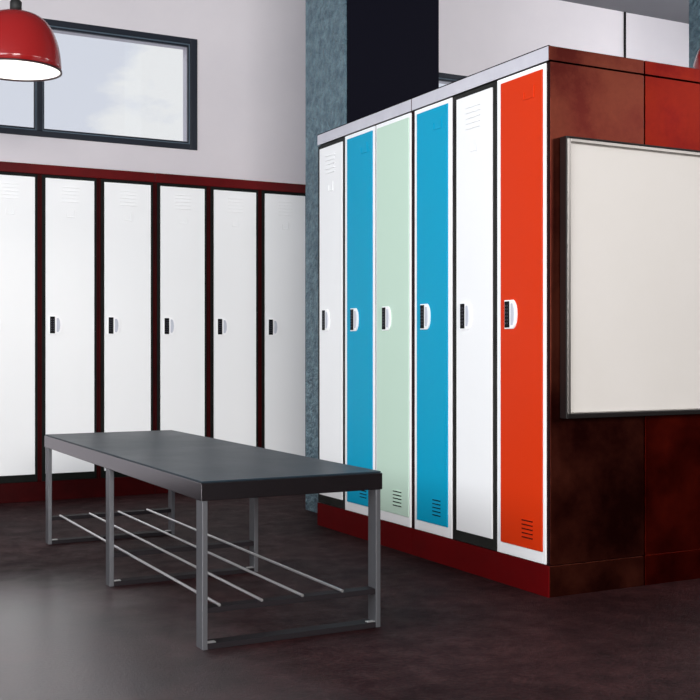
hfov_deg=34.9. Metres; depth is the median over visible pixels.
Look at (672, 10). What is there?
ceiling
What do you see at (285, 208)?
vent
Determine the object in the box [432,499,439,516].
vent
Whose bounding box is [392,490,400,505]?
vent
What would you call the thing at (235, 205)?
vent
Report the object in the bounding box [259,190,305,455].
locker
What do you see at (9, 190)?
vent
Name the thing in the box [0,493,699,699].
floor
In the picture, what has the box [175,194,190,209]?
vent
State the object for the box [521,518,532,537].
vent
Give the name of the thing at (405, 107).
board
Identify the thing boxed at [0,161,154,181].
board
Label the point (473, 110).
vent
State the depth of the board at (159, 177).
7.53 m
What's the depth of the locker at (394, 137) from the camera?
5.26 m
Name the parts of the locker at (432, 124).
lock plate, handle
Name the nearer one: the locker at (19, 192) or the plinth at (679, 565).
the plinth at (679, 565)
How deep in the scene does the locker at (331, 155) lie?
5.83 m
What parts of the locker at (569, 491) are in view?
lock plate, handle, door, door frame, panel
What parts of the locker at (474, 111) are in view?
lock plate, handle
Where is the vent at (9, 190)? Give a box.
[1,182,18,198]
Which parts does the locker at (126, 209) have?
lock plate, handle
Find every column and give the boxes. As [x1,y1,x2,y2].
[306,0,438,512]
[689,0,699,67]
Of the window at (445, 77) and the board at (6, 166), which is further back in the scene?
the window at (445, 77)
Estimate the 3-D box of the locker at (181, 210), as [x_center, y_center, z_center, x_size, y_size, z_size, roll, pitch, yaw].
[-1.217,-0.139,7.575,0.370,1.917,0.485,0,0,-28]
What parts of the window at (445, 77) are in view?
sash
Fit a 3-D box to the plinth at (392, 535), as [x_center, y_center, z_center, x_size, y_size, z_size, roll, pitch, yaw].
[0.263,0.881,5.674,0.474,0.120,0.982,0,0,-28]
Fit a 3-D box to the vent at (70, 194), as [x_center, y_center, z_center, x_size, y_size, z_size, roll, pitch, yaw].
[-1.763,-0.980,7.023,0.110,0.097,0.005,0,0,-28]
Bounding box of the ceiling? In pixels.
[561,0,688,23]
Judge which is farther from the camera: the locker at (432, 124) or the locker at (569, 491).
the locker at (432, 124)
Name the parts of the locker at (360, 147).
lock plate, handle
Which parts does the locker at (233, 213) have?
lock plate, handle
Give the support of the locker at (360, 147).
on the floor
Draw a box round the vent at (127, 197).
[120,190,135,205]
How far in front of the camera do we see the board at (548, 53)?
4.42 m
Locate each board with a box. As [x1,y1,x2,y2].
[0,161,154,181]
[155,173,305,192]
[317,99,413,144]
[411,45,643,110]
[641,61,699,83]
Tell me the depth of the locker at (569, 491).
4.35 m
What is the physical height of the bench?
0.530 m
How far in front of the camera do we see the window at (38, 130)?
7.67 m
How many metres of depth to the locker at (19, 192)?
6.88 m
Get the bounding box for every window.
[0,18,196,149]
[439,72,466,82]
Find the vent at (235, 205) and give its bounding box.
[228,198,242,212]
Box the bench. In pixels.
[44,430,381,649]
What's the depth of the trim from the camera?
9.75 m
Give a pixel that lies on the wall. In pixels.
(251, 54)
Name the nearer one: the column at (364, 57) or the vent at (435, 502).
the vent at (435, 502)
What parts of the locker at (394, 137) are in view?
lock plate, handle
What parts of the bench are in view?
leg, leg, shelf rail, shelf rod, leg, shelf rod, shelf rail, leg, shelf rod, seat, seat frame, shelf rod, leg, shelf rail, leg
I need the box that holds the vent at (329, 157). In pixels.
[325,153,334,173]
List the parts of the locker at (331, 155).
lock plate, handle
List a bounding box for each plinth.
[0,477,154,502]
[155,485,175,493]
[317,502,414,553]
[411,528,643,597]
[642,549,699,584]
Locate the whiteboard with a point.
(630, 212)
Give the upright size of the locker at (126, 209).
1.917 m
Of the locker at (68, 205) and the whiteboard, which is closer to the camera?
the whiteboard
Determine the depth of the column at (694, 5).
7.93 m
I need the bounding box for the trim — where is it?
[624,12,625,57]
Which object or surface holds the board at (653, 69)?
on the locker at (671, 107)
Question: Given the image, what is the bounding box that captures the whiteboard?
[560,136,699,418]
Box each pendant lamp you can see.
[0,0,61,81]
[693,49,699,68]
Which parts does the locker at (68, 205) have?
lock plate, handle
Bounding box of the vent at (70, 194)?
[62,186,78,202]
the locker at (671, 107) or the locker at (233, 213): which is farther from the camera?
the locker at (233, 213)
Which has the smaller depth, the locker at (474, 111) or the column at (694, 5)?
the locker at (474, 111)
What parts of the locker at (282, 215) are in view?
lock plate, handle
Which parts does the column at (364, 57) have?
panel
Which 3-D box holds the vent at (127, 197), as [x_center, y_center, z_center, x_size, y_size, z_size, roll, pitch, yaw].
[-1.434,-0.980,7.195,0.110,0.097,0.005,0,0,-28]
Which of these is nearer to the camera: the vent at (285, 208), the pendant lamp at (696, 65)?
the pendant lamp at (696, 65)
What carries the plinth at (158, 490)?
on the floor
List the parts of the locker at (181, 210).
lock plate, handle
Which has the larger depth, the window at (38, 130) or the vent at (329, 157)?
the window at (38, 130)
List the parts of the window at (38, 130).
sash, sash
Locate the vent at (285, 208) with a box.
[278,201,292,215]
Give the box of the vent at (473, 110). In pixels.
[466,103,480,129]
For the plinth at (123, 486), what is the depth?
7.04 m
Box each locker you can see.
[0,171,38,483]
[39,174,97,480]
[98,178,154,477]
[155,182,207,436]
[208,186,258,446]
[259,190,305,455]
[318,137,344,508]
[345,126,375,515]
[376,112,412,527]
[413,97,452,538]
[453,81,496,550]
[497,61,643,565]
[644,76,699,554]
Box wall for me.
[0,0,688,183]
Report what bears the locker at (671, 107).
on the floor
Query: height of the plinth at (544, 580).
0.120 m

